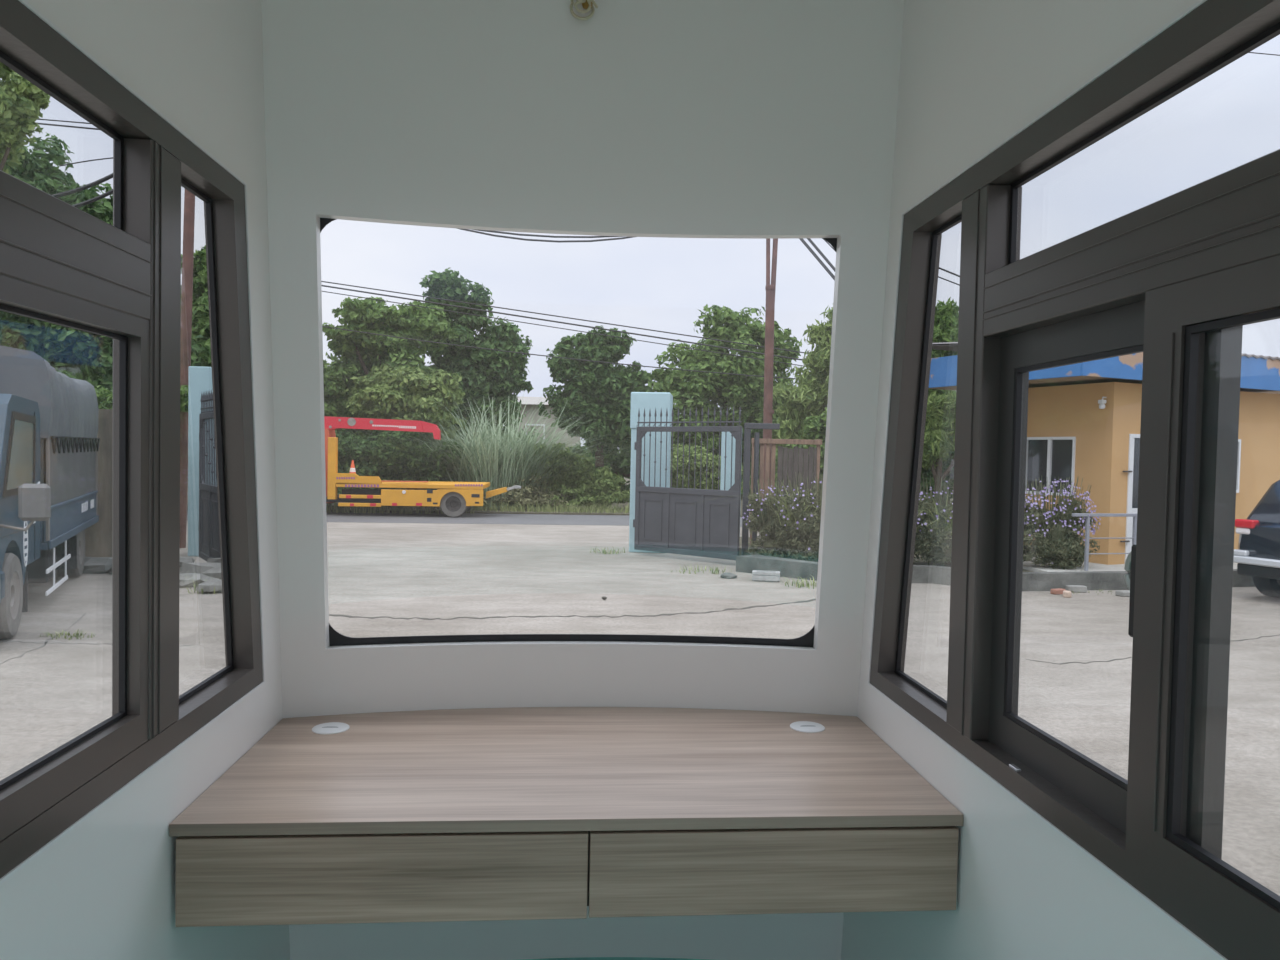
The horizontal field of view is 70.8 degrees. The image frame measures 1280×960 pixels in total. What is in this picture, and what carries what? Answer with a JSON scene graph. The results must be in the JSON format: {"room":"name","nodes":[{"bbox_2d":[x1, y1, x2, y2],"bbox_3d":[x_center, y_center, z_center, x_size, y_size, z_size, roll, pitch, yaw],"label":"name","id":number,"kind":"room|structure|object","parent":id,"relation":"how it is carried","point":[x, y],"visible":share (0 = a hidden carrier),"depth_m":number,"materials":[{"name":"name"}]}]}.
{"room":"guard booth interior","nodes":[
{"label":"guard booth interior","id":0,"kind":"room"},
{"bbox_2d":[0,0,289,959],"bbox_3d":[-0.810,0.283,0.710,0.045,3.060,3.522,1,2,-4],"label":"wall","id":1,"kind":"structure","parent":0,"point":[105,890],"depth_m":1.66,"materials":[{"name":"white"}]},
{"bbox_2d":[0,0,264,884],"bbox_3d":[-0.815,-0.043,0.813,0.066,1.143,2.658,1,2,-4],"label":"window","id":2,"kind":"structure","parent":1,"relation":"in","point":[61,264],"depth_m":1.53,"materials":[{"name":"brown metal"}]},
{"bbox_2d":[261,0,903,959],"bbox_3d":[-0.160,0.245,2.388,1.572,3.060,0.487,1,2,-4],"label":"wall","id":3,"kind":"structure","parent":0,"point":[753,119],"depth_m":2.25,"materials":[{"name":"white"}]},
{"bbox_2d":[169,707,962,926],"bbox_3d":[-0.146,0.729,2.098,1.508,0.201,0.760,1,2,-4],"label":"desk","id":4,"kind":"object","parent":3,"relation":"attached to","point":[515,813],"visible":1,"depth_m":1.76,"materials":[{"name":"laminate"}]},
{"bbox_2d":[170,707,962,823],"bbox_3d":[-0.144,0.646,2.096,1.508,0.022,0.758,1,2,-4],"label":"countertop","id":5,"kind":"structure","parent":4,"relation":"on","point":[515,763],"depth_m":1.98,"materials":[{"name":"laminate"}]},
{"bbox_2d":[320,218,836,646],"bbox_3d":[-0.157,-0.093,2.370,1.371,1.161,0.224,1,2,-4],"label":"window","id":6,"kind":"structure","parent":3,"relation":"in","point":[335,638],"depth_m":2.47,"materials":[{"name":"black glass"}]},
{"bbox_2d":[522,957,707,959],"bbox_3d":[-0.058,1.450,0.821,1.506,0.050,3.547,1,2,-4],"label":"floor","id":7,"kind":"structure","parent":0,"point":[578,958],"depth_m":2.58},
{"bbox_2d":[841,0,1218,959],"bbox_3d":[0.742,0.310,0.832,0.045,3.060,3.522,1,2,-4],"label":"wall","id":8,"kind":"structure","parent":0,"point":[973,73],"depth_m":1.70,"materials":[{"name":"white"}]},
{"bbox_2d":[868,0,1279,959],"bbox_3d":[0.742,-0.012,0.967,0.072,1.173,2.720,1,2,-4],"label":"window","id":9,"kind":"structure","parent":8,"relation":"in","point":[1176,279],"depth_m":1.29,"materials":[{"name":"brown metal"}]},
{"bbox_3d":[0.008,-1.231,0.576,1.612,0.075,3.324,1,2,-4],"label":"ceiling","id":10,"kind":"structure","parent":0,"visible":0},
{"bbox_2d":[570,0,597,19],"bbox_3d":[-0.136,-1.177,2.193,0.069,0.106,0.037,1,2,-4],"label":"wire","id":11,"kind":"object","parent":10,"relation":"hanging from","point":[586,4],"visible":1,"depth_m":2.19,"materials":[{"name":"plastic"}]},
{"label":"outside","id":12,"kind":"structure","parent":0,"visible":0},
{"bbox_2d":[0,521,1279,895],"bbox_3d":[-1.951,1.208,24.975,140.000,0.300,110.000,1,2,-4],"label":"ground","id":13,"kind":"structure","parent":12,"point":[51,695],"depth_m":9.70,"materials":[{"name":"concrete"}]},
{"bbox_2d":[0,62,50,173],"bbox_3d":[-7.974,-1.811,10.378,2.234,6.383,1.137,1,2,-4],"label":"tree","id":14,"kind":"object","parent":13,"relation":"on","point":[20,99],"visible":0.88,"depth_m":10.26,"materials":[{"name":"green plant"}]},
{"bbox_2d":[0,613,85,664],"bbox_3d":[-5.573,1.484,8.544,0.162,0.007,2.508,1,2,-16],"label":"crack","id":15,"kind":"object","parent":13,"relation":"on","point":[43,645],"visible":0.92,"depth_m":8.19,"materials":[{"name":"grey"}]},
{"bbox_2d":[0,345,99,639],"bbox_3d":[-7.595,-0.064,10.192,2.486,2.908,6.403,0,2,-24],"label":"truck","id":16,"kind":"object","parent":13,"relation":"on","point":[49,440],"visible":1,"depth_m":9.73,"materials":[{"name":"blue paint"}]},
{"bbox_2d":[0,133,112,394],"bbox_3d":[-12.181,-2.989,18.098,5.974,8.112,2.746,1,2,5],"label":"broadleaf tree","id":17,"kind":"object","parent":13,"relation":"on","point":[74,353],"visible":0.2,"depth_m":17.62,"materials":[{"name":"green plant"}]},
{"bbox_2d":[40,629,94,639],"bbox_3d":[-5.432,1.455,8.521,0.507,0.063,0.337,1,2,-4],"label":"tuft","id":18,"kind":"object","parent":13,"relation":"on","point":[77,636],"visible":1,"depth_m":8.54,"materials":[{"name":"green plant"}]},
{"bbox_2d":[0,641,189,645],"bbox_3d":[-5.023,1.503,8.268,1.834,0.007,0.094,1,2,0],"label":"joint","id":19,"kind":"object","parent":13,"relation":"on","point":[6,641],"visible":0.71,"depth_m":8.26,"materials":[{"name":"grey"}]},
{"bbox_2d":[83,557,111,573],"bbox_3d":[-7.799,1.225,12.855,0.707,0.240,0.505,1,2,-4],"label":"debris","id":20,"kind":"object","parent":13,"relation":"on","point":[92,565],"visible":0.5,"depth_m":12.67,"materials":[{"name":"concrete"}]},
{"bbox_2d":[85,409,112,556],"bbox_3d":[-12.231,0.027,13.322,9.697,2.360,0.183,1,2,-11],"label":"wall","id":21,"kind":"structure","parent":13,"relation":"on","point":[98,537],"depth_m":13.97,"materials":[{"name":"concrete"}]},
{"bbox_2d":[94,385,187,411],"bbox_3d":[-9.405,-1.325,15.501,3.953,0.808,1.426,1,2,-4],"label":"shrub","id":22,"kind":"object","parent":13,"relation":"on","point":[104,399],"visible":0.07,"depth_m":15.29,"materials":[{"name":"green plant"}]},
{"bbox_2d":[180,189,194,547],"bbox_3d":[-8.071,-1.961,15.967,0.325,6.342,0.200,1,2,-4],"label":"utility pole","id":23,"kind":"object","parent":13,"relation":"on","point":[189,198],"visible":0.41,"depth_m":15.89,"materials":[{"name":"concrete"}]},
{"bbox_2d":[180,557,196,565],"bbox_3d":[-6.941,1.247,13.603,0.518,0.160,0.437,2,2,28],"label":"rubble stone","id":24,"kind":"object","parent":13,"relation":"on","point":[182,559],"visible":0.27,"depth_m":13.57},
{"bbox_2d":[179,573,209,587],"bbox_3d":[-5.854,1.315,11.744,0.496,0.209,0.399,1,2,-4],"label":"rubble stone","id":25,"kind":"object","parent":13,"relation":"on","point":[185,579],"visible":0.64,"depth_m":11.62,"materials":[{"name":"stone"}]},
{"bbox_2d":[179,562,221,579],"bbox_3d":[-5.755,1.263,11.980,0.992,0.354,0.484,1,2,-4],"label":"rubble stone","id":26,"kind":"object","parent":13,"relation":"on","point":[212,570],"visible":0.43,"depth_m":11.88,"materials":[{"name":"stone"}]},
{"bbox_2d":[188,366,215,555],"bbox_3d":[-7.253,-0.305,14.979,0.360,3.120,0.360,1,2,-4],"label":"gate pillar","id":27,"kind":"structure","parent":13,"relation":"on","point":[199,378],"depth_m":14.79,"materials":[{"name":"blue paint"}]},
{"bbox_2d":[196,579,221,592],"bbox_3d":[-5.334,1.338,11.290,0.332,0.207,0.412,3,2,44],"label":"rubble stone","id":28,"kind":"object","parent":13,"relation":"on","point":[208,586],"visible":0.7,"depth_m":11.17,"materials":[{"name":"stone"}]},
{"bbox_2d":[199,389,220,560],"bbox_3d":[-6.103,-0.043,12.993,0.061,2.560,2.507,0,2,-36],"label":"gate","id":29,"kind":"object","parent":13,"relation":"on","point":[209,536],"visible":0.39,"depth_m":13.50,"materials":[{"name":"grey paint"}]},
{"bbox_2d":[329,599,815,619],"bbox_3d":[-0.263,1.526,10.614,6.698,0.007,1.058,1,2,-18],"label":"crack","id":30,"kind":"object","parent":13,"relation":"on","point":[811,599],"visible":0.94,"depth_m":10.09,"materials":[{"name":"grey concrete"}]},
{"bbox_2d":[590,547,624,553],"bbox_3d":[-0.579,1.275,16.495,0.811,0.133,0.557,1,2,-4],"label":"tuft","id":31,"kind":"object","parent":13,"relation":"on","point":[604,550],"visible":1,"depth_m":16.45,"materials":[{"name":"green plant"}]},
{"bbox_2d":[629,392,672,552],"bbox_3d":[0.202,-0.145,17.021,0.740,2.970,0.740,1,2,5],"label":"gate pillar","id":32,"kind":"structure","parent":13,"relation":"on","point":[649,401],"depth_m":16.65,"materials":[{"name":"blue paint"}]},
{"bbox_2d":[633,406,741,559],"bbox_3d":[0.773,0.014,15.609,2.281,2.560,0.061,3,2,40],"label":"gate","id":33,"kind":"object","parent":13,"relation":"on","point":[677,520],"visible":0.99,"depth_m":15.53,"materials":[{"name":"metal"}]},
{"bbox_2d":[670,563,731,573],"bbox_3d":[0.947,1.380,14.115,1.127,0.127,0.703,1,2,-4],"label":"tuft","id":34,"kind":"object","parent":13,"relation":"on","point":[716,569],"visible":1,"depth_m":14.14,"materials":[{"name":"green plant"}]},
{"bbox_2d":[720,573,736,578],"bbox_3d":[1.331,1.439,13.507,0.260,0.100,0.179,1,2,-4],"label":"stone","id":35,"kind":"object","parent":13,"relation":"on","point":[724,575],"visible":0.99,"depth_m":13.45,"materials":[{"name":"stone"}]},
{"bbox_2d":[720,432,741,505],"bbox_3d":[1.953,0.092,19.423,0.380,2.420,0.400,1,2,-4],"label":"gate pillar","id":36,"kind":"structure","parent":13,"relation":"on","point":[728,436],"depth_m":19.21,"materials":[{"name":"blue paint"}]},
{"bbox_2d":[741,423,779,555],"bbox_3d":[2.087,0.220,15.624,0.600,2.400,0.120,1,2,-4],"label":"gate post","id":37,"kind":"object","parent":13,"relation":"on","point":[747,426],"visible":0.66,"depth_m":15.55,"materials":[{"name":"metal"}]},
{"bbox_2d":[752,570,779,581],"bbox_3d":[1.856,1.417,13.266,0.400,0.140,0.200,1,2,10],"label":"concrete block","id":38,"kind":"object","parent":13,"relation":"on","point":[757,575],"visible":1,"depth_m":13.18,"materials":[{"name":"concrete"}]},
{"bbox_2d":[763,239,777,498],"bbox_3d":[2.647,-2.675,18.386,0.330,8.042,0.210,1,2,-4],"label":"utility pole","id":39,"kind":"object","parent":13,"relation":"on","point":[768,410],"visible":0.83,"depth_m":18.32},
{"bbox_2d":[749,438,821,544],"bbox_3d":[2.654,0.325,16.475,1.300,2.160,0.100,1,2,-4],"label":"fence","id":40,"kind":"object","parent":13,"relation":"on","point":[791,461],"visible":0.49,"depth_m":16.46,"materials":[{"name":"metal"}]},
{"bbox_2d":[783,575,816,588],"bbox_3d":[2.466,1.430,12.818,0.986,0.164,0.637,1,2,9],"label":"tuft","id":41,"kind":"object","parent":13,"relation":"on","point":[814,583],"visible":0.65,"depth_m":12.80,"materials":[{"name":"green plant"}]},
{"bbox_2d":[775,407,826,491],"bbox_3d":[4.231,-0.302,19.460,3.282,2.502,1.600,1,2,-4],"label":"shrub","id":42,"kind":"object","parent":13,"relation":"on","point":[815,429],"visible":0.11,"depth_m":19.06,"materials":[{"name":"green plant"}]},
{"bbox_2d":[772,305,832,450],"bbox_3d":[5.071,-1.627,22.370,3.980,5.812,2.326,1,2,-2],"label":"feathery tree","id":43,"kind":"object","parent":13,"relation":"on","point":[810,398],"visible":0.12,"depth_m":22.06,"materials":[{"name":"green plant"}]},
{"bbox_2d":[739,537,1032,571],"bbox_3d":[3.751,1.360,15.569,3.900,0.210,5.640,1,2,-4],"label":"planting bed","id":44,"kind":"object","parent":13,"relation":"on","point":[920,562],"depth_m":14.69,"materials":[{"name":"soil"}]},
{"bbox_2d":[742,478,800,557],"bbox_3d":[2.230,0.642,14.772,1.072,1.368,0.898,0,2,-28],"label":"flowering bush","id":45,"kind":"object","parent":44,"relation":"on","point":[762,519],"visible":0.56,"depth_m":14.68,"materials":[{"name":"green plant"}]},
{"bbox_2d":[765,482,802,525],"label":"spider plant","id":46,"kind":"object","parent":44,"relation":"on","point":[789,515],"depth_m":14.16,"materials":[{"name":"green plant"}]},
{"bbox_2d":[773,472,822,561],"bbox_3d":[2.823,0.597,14.215,1.474,1.445,1.038,2,2,16],"label":"flowering bush","id":47,"kind":"object","parent":44,"relation":"on","point":[806,535],"visible":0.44,"depth_m":14.11,"materials":[{"name":"green plant"}]},
{"bbox_2d":[913,515,927,563],"bbox_3d":[3.769,0.696,13.934,1.595,1.370,1.082,1,2,-4],"label":"flowering bush","id":48,"kind":"object","parent":44,"relation":"on","point":[917,533],"visible":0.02,"depth_m":13.76,"materials":[{"name":"green plant"}]},
{"bbox_2d":[914,474,953,565],"bbox_3d":[4.638,0.642,13.898,1.459,1.451,1.221,0,2,-27],"label":"flowering bush","id":49,"kind":"object","parent":44,"relation":"on","point":[937,548],"visible":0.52,"depth_m":13.67,"materials":[{"name":"green plant"}]},
{"bbox_2d":[918,495,952,534],"bbox_3d":[4.511,0.526,13.624,2.501,0.603,1.596,1,2,-18],"label":"spider plant","id":50,"kind":"object","parent":44,"relation":"on","point":[949,524],"visible":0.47,"depth_m":13.56,"materials":[{"name":"green plant"}]},
{"bbox_2d":[922,391,955,507],"bbox_3d":[5.126,-0.020,15.471,1.383,3.018,0.812,1,2,-4],"label":"feathery shrub","id":51,"kind":"object","parent":44,"relation":"on","point":[939,436],"visible":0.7,"depth_m":15.29,"materials":[{"name":"green plant"}]},
{"bbox_2d":[927,297,958,504],"bbox_3d":[7.051,-1.445,21.068,3.344,5.603,1.645,1,2,-10],"label":"feathery tree","id":52,"kind":"object","parent":13,"relation":"on","point":[946,320],"visible":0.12,"depth_m":20.73,"materials":[{"name":"green plant"}]},
{"bbox_2d":[736,555,1254,590],"bbox_3d":[8.251,1.467,13.952,13.380,0.250,2.070,1,2,-4],"label":"kerb","id":53,"kind":"object","parent":13,"relation":"on","point":[790,568],"visible":0.4,"depth_m":13.30,"materials":[{"name":"concrete"}]},
{"bbox_2d":[1050,588,1064,594],"bbox_3d":[5.819,1.552,12.544,0.200,0.070,0.100,0,2,-22],"label":"brick","id":54,"kind":"object","parent":13,"relation":"on","point":[1058,591],"visible":0.84,"depth_m":12.49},
{"bbox_2d":[1065,585,1086,592],"bbox_3d":[6.179,1.542,12.770,0.260,0.090,0.120,1,2,1],"label":"stone slab","id":55,"kind":"object","parent":13,"relation":"on","point":[1076,588],"visible":0.82,"depth_m":12.71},
{"bbox_2d":[1027,657,1131,664],"bbox_3d":[4.148,1.681,8.369,1.103,0.007,0.231,1,2,-10],"label":"crack","id":56,"kind":"object","parent":13,"relation":"on","point":[1128,657],"visible":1,"depth_m":8.30,"materials":[{"name":"grey concrete"}]},
{"bbox_2d":[1115,590,1129,596],"bbox_3d":[6.717,1.571,12.480,0.220,0.070,0.140,1,2,-16],"label":"stone slab","id":57,"kind":"object","parent":13,"relation":"on","point":[1123,593],"visible":0.76,"depth_m":12.42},
{"bbox_2d":[1023,554,1237,571],"bbox_3d":[9.873,1.381,18.100,9.300,0.255,9.550,1,2,-4],"label":"platform","id":58,"kind":"object","parent":13,"relation":"on","point":[1026,565],"visible":0.12,"depth_m":13.61,"materials":[{"name":"concrete"}]},
{"bbox_2d":[919,450,954,500],"bbox_3d":[5.864,-0.233,18.923,2.455,1.580,1.398,1,2,-4],"label":"shrub","id":59,"kind":"object","parent":58,"relation":"on","point":[925,472],"visible":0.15,"depth_m":18.75,"materials":[{"name":"green plant"}]},
{"bbox_2d":[1023,475,1100,569],"bbox_3d":[6.262,0.651,13.629,1.494,1.437,1.073,1,2,-18],"label":"flowering bush","id":60,"kind":"object","parent":58,"relation":"on","point":[1055,531],"visible":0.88,"depth_m":13.47,"materials":[{"name":"green plant"}]},
{"bbox_2d":[928,342,1279,564],"bbox_3d":[8.511,-0.576,16.263,6.440,3.715,3.920,0,2,-25],"label":"house","id":61,"kind":"structure","parent":58,"relation":"on","point":[1084,419],"depth_m":14.68,"materials":[{"name":"orange paint"}]},
{"bbox_2d":[1098,397,1106,408],"bbox_3d":[7.242,-1.209,14.103,0.130,0.190,0.090,0,2,-25],"label":"wall lamp","id":62,"kind":"object","parent":61,"relation":"attached to","point":[1103,400],"depth_m":14.08,"materials":[{"name":"white paint"}]},
{"bbox_2d":[1072,513,1136,570],"bbox_3d":[7.252,0.921,13.406,1.940,0.845,0.056,1,2,-14],"label":"railing","id":63,"kind":"object","parent":58,"relation":"on","point":[1134,515],"visible":0.55,"depth_m":13.25,"materials":[{"name":"metal"}]},
{"bbox_2d":[1233,480,1279,597],"bbox_3d":[10.659,0.823,12.475,4.680,1.718,1.860,0,2,-22],"label":"suv","id":64,"kind":"object","parent":13,"relation":"on","point":[1257,555],"visible":0.99,"depth_m":12.21,"materials":[{"name":"black"}]},
{"bbox_2d":[1235,519,1258,533],"bbox_3d":[8.329,0.641,12.355,0.236,0.200,0.298,1,2,-4],"label":"tail lamp","id":65,"kind":"object","parent":64,"relation":"attached to","point":[1246,526],"depth_m":12.28,"materials":[{"name":"red"}]},
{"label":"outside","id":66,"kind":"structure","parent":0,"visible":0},
{"bbox_2d":[321,281,808,353],"bbox_3d":[-3.031,-4.936,26.701,22.115,2.604,0.033,1,2,-4],"label":"power cable","id":67,"kind":"object","parent":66,"point":[321,281],"visible":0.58,"depth_m":26.73,"materials":[{"name":"grey plastic"}]},
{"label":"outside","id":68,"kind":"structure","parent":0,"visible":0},
{"bbox_2d":[321,285,802,359],"bbox_3d":[-3.075,-4.842,27.101,22.451,2.815,0.043,1,2,-4],"label":"power cable","id":69,"kind":"object","parent":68,"point":[321,285],"visible":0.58,"depth_m":27.13,"materials":[{"name":"grey plastic"}]},
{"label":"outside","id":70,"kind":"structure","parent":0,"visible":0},
{"bbox_2d":[181,269,802,365],"bbox_3d":[-3.120,-4.738,27.503,22.781,2.864,0.025,1,2,-4],"label":"power cable","id":71,"kind":"object","parent":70,"point":[181,269],"visible":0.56,"depth_m":27.54,"materials":[{"name":"grey plastic"}]},
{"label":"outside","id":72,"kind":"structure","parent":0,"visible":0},
{"bbox_2d":[322,326,795,378],"bbox_3d":[-2.983,-3.989,26.233,21.716,1.919,0.029,1,2,-4],"label":"power cable","id":73,"kind":"object","parent":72,"point":[322,326],"visible":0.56,"depth_m":26.27,"materials":[{"name":"grey plastic"}]},
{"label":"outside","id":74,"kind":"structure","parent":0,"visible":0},
{"bbox_2d":[472,229,625,237],"bbox_3d":[-1.396,-4.381,14.803,8.180,0.801,0.031,1,2,-4],"label":"power cable","id":75,"kind":"object","parent":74,"point":[472,229],"visible":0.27,"depth_m":14.79,"materials":[{"name":"grey plastic"}]},
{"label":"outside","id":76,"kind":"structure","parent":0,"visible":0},
{"bbox_2d":[457,228,632,242],"bbox_3d":[-1.350,-4.476,15.005,7.466,1.040,0.031,1,2,-4],"label":"power cable","id":77,"kind":"object","parent":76,"point":[457,228],"visible":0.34,"depth_m":14.99,"materials":[{"name":"grey plastic"}]},
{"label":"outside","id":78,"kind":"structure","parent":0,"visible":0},
{"bbox_2d":[799,238,834,280],"bbox_3d":[2.869,-3.628,14.659,0.047,2.999,3.301,0,2,-28],"label":"power cable","id":79,"kind":"object","parent":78,"point":[808,247],"visible":0.26,"depth_m":14.60,"materials":[{"name":"grey plastic"}]},
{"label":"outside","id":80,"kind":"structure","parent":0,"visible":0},
{"bbox_2d":[807,238,834,271],"bbox_3d":[2.961,-3.670,14.665,0.043,2.990,3.286,0,2,-27],"label":"power cable","id":81,"kind":"object","parent":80,"point":[809,239],"visible":0.2,"depth_m":14.65,"materials":[{"name":"grey plastic"}]},
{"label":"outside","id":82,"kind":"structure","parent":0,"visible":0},
{"bbox_2d":[37,118,90,123],"bbox_3d":[-8.077,-5.241,13.252,2.535,0.116,0.018,1,2,-4],"label":"power cable","id":83,"kind":"object","parent":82,"point":[37,118],"visible":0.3,"depth_m":13.22,"materials":[{"name":"grey plastic"}]},
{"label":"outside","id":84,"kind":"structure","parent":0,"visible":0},
{"bbox_2d":[36,123,98,129],"bbox_3d":[-8.079,-5.168,13.254,2.536,0.152,0.024,1,2,-4],"label":"power cable","id":85,"kind":"object","parent":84,"point":[36,123],"visible":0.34,"depth_m":13.22,"materials":[{"name":"grey plastic"}]},
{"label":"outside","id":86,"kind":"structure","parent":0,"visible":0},
{"bbox_2d":[52,173,112,197],"bbox_3d":[-6.749,-3.979,11.387,1.836,0.999,0.047,1,2,-4],"label":"power cable","id":87,"kind":"object","parent":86,"point":[110,176],"visible":0.4,"depth_m":11.36,"materials":[{"name":"grey plastic"}]},
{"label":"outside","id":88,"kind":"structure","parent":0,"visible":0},
{"bbox_2d":[72,189,112,207],"bbox_3d":[-6.854,-3.947,11.781,1.651,0.993,0.047,1,2,-4],"label":"power cable","id":89,"kind":"object","parent":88,"point":[110,192],"visible":0.28,"depth_m":11.76,"materials":[{"name":"grey plastic"}]},
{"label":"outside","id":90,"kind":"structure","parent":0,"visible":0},
{"bbox_2d":[60,157,112,166],"bbox_3d":[-7.123,-4.372,12.351,1.580,0.223,0.016,1,2,-4],"label":"power cable","id":91,"kind":"object","parent":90,"point":[110,157],"visible":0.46,"depth_m":12.31,"materials":[{"name":"grey plastic"}]},
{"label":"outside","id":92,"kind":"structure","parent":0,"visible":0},
{"bbox_2d":[187,510,741,526],"bbox_3d":[-1.975,1.049,25.319,140.146,0.016,5.299,1,2,-6],"label":"road","id":93,"kind":"structure","parent":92,"point":[474,518],"depth_m":23.99,"materials":[{"name":"concrete"}]},
{"bbox_2d":[324,416,520,516],"bbox_3d":[-6.754,-0.385,25.142,6.845,2.675,2.220,1,2,-4],"label":"truck","id":94,"kind":"object","parent":93,"relation":"on","point":[453,498],"visible":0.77,"depth_m":24.25,"materials":[{"name":"yellow"}]},
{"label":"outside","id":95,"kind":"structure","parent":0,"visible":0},
{"bbox_2d":[187,477,952,516],"bbox_3d":[-3.890,0.247,49.881,140.000,0.060,50.000,1,2,-4],"label":"verge","id":96,"kind":"structure","parent":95,"point":[626,479],"depth_m":26.48,"materials":[{"name":"soil"}]},
{"bbox_2d":[0,335,210,366],"bbox_3d":[-14.396,-2.160,22.839,7.200,6.082,4.274,1,2,-4],"label":"tree","id":97,"kind":"object","parent":96,"relation":"on","point":[195,347],"visible":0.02,"depth_m":23.27,"materials":[{"name":"green plant"}]},
{"bbox_2d":[181,245,211,366],"bbox_3d":[-12.312,-2.851,25.151,4.501,7.404,2.934,1,2,4],"label":"broadleaf tree","id":98,"kind":"object","parent":96,"relation":"on","point":[200,305],"visible":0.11,"depth_m":24.39,"materials":[{"name":"green plant"}]},
{"bbox_2d":[323,359,371,437],"bbox_3d":[-10.254,-1.599,29.230,3.106,4.742,2.090,1,2,-4],"label":"broadleaf tree","id":99,"kind":"object","parent":96,"relation":"on","point":[335,378],"visible":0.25,"depth_m":28.91,"materials":[{"name":"green plant"}]},
{"bbox_2d":[322,296,458,437],"bbox_3d":[-8.447,-2.667,30.320,4.658,6.878,3.469,0,2,-22],"label":"broadleaf tree","id":100,"kind":"object","parent":96,"relation":"on","point":[363,350],"visible":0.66,"depth_m":29.45,"materials":[{"name":"green plant"}]},
{"bbox_2d":[326,502,474,513],"bbox_3d":[-8.278,0.706,25.566,7.475,0.419,1.204,1,2,-6],"label":"fringe","id":101,"kind":"object","parent":96,"relation":"on","point":[337,509],"visible":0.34,"depth_m":25.41,"materials":[{"name":"green plant"}]},
{"bbox_2d":[335,428,468,507],"bbox_3d":[-7.868,-0.314,27.783,5.200,2.755,2.714,1,2,-18],"label":"shrub","id":102,"kind":"object","parent":96,"relation":"on","point":[375,457],"visible":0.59,"depth_m":27.29,"materials":[{"name":"green plant"}]},
{"bbox_2d":[341,363,467,440],"bbox_3d":[-7.475,-1.478,28.857,3.863,4.633,2.682,0,2,-23],"label":"broadleaf tree","id":103,"kind":"object","parent":96,"relation":"on","point":[396,389],"visible":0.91,"depth_m":28.41,"materials":[{"name":"green plant"}]},
{"bbox_2d":[359,400,539,489],"bbox_3d":[-9.148,-1.547,37.606,8.885,5.406,6.811,0,2,-38],"label":"tree","id":104,"kind":"object","parent":96,"relation":"on","point":[372,437],"visible":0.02,"depth_m":36.99,"materials":[{"name":"green plant"}]},
{"bbox_2d":[419,267,533,443],"bbox_3d":[-6.104,-3.413,32.622,4.300,8.324,3.220,1,2,-20],"label":"broadleaf tree","id":105,"kind":"object","parent":96,"relation":"on","point":[482,371],"visible":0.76,"depth_m":32.00,"materials":[{"name":"green plant"}]},
{"bbox_2d":[352,389,630,509],"bbox_3d":[-4.681,-1.032,29.589,11.734,3.792,7.236,1,2,-8],"label":"ornamental grass","id":106,"kind":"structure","parent":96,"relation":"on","point":[485,471],"depth_m":27.53,"materials":[{"name":"green plant"}]},
{"bbox_2d":[409,413,580,506],"bbox_3d":[-5.533,-0.688,29.972,10.081,3.048,6.289,1,2,-4],"label":"reed","id":107,"kind":"object","parent":96,"relation":"on","point":[490,413],"visible":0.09,"depth_m":28.18,"materials":[{"name":"green plant"}]},
{"bbox_2d":[475,475,578,509],"bbox_3d":[-3.619,0.461,27.716,3.536,1.282,2.100,1,2,-4],"label":"shrub","id":108,"kind":"object","parent":96,"relation":"on","point":[539,496],"visible":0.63,"depth_m":27.18,"materials":[{"name":"green plant"}]},
{"bbox_2d":[511,396,579,451],"bbox_3d":[-4.974,-2.066,48.218,4.100,4.722,5.800,1,2,-4],"label":"building","id":109,"kind":"structure","parent":96,"relation":"on","point":[530,401],"depth_m":45.70,"materials":[{"name":"grey"}]},
{"bbox_2d":[470,500,629,512],"bbox_3d":[-2.430,0.776,26.951,7.510,0.425,1.220,1,2,-2],"label":"fringe","id":110,"kind":"object","parent":96,"relation":"on","point":[547,508],"visible":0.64,"depth_m":26.68,"materials":[{"name":"green plant"}]},
{"bbox_2d":[490,434,612,505],"bbox_3d":[-3.352,-0.327,28.746,5.856,2.485,3.554,1,2,-16],"label":"reed","id":111,"kind":"object","parent":96,"relation":"on","point":[530,434],"visible":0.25,"depth_m":27.80,"materials":[{"name":"green plant"}]},
{"bbox_2d":[529,442,629,509],"bbox_3d":[-1.880,-0.070,28.326,4.141,2.220,2.467,1,2,-4],"label":"shrub","id":112,"kind":"object","parent":96,"relation":"on","point":[590,489],"visible":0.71,"depth_m":27.95,"materials":[{"name":"green plant"}]},
{"bbox_2d":[538,326,652,469],"bbox_3d":[-1.572,-2.482,33.738,4.279,6.576,2.977,0,2,-21],"label":"broadleaf tree","id":113,"kind":"object","parent":96,"relation":"on","point":[603,389],"visible":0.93,"depth_m":33.41,"materials":[{"name":"green plant"}]},
{"bbox_2d":[569,411,823,495],"bbox_3d":[3.385,-1.661,38.124,12.996,5.796,6.357,1,2,-17],"label":"tree","id":114,"kind":"object","parent":96,"relation":"on","point":[621,466],"visible":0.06,"depth_m":37.45,"materials":[{"name":"green plant"}]},
{"bbox_2d":[670,443,742,490],"bbox_3d":[1.699,-0.216,27.669,3.371,1.880,1.842,1,2,-15],"label":"shrub","id":115,"kind":"object","parent":96,"relation":"on","point":[686,447],"visible":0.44,"depth_m":27.31,"materials":[{"name":"green plant"}]},
{"bbox_2d":[644,304,801,460],"bbox_3d":[2.806,-2.543,31.034,5.699,7.032,3.336,1,2,-8],"label":"broadleaf tree","id":116,"kind":"object","parent":96,"relation":"on","point":[688,389],"visible":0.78,"depth_m":30.65,"materials":[{"name":"green plant"}]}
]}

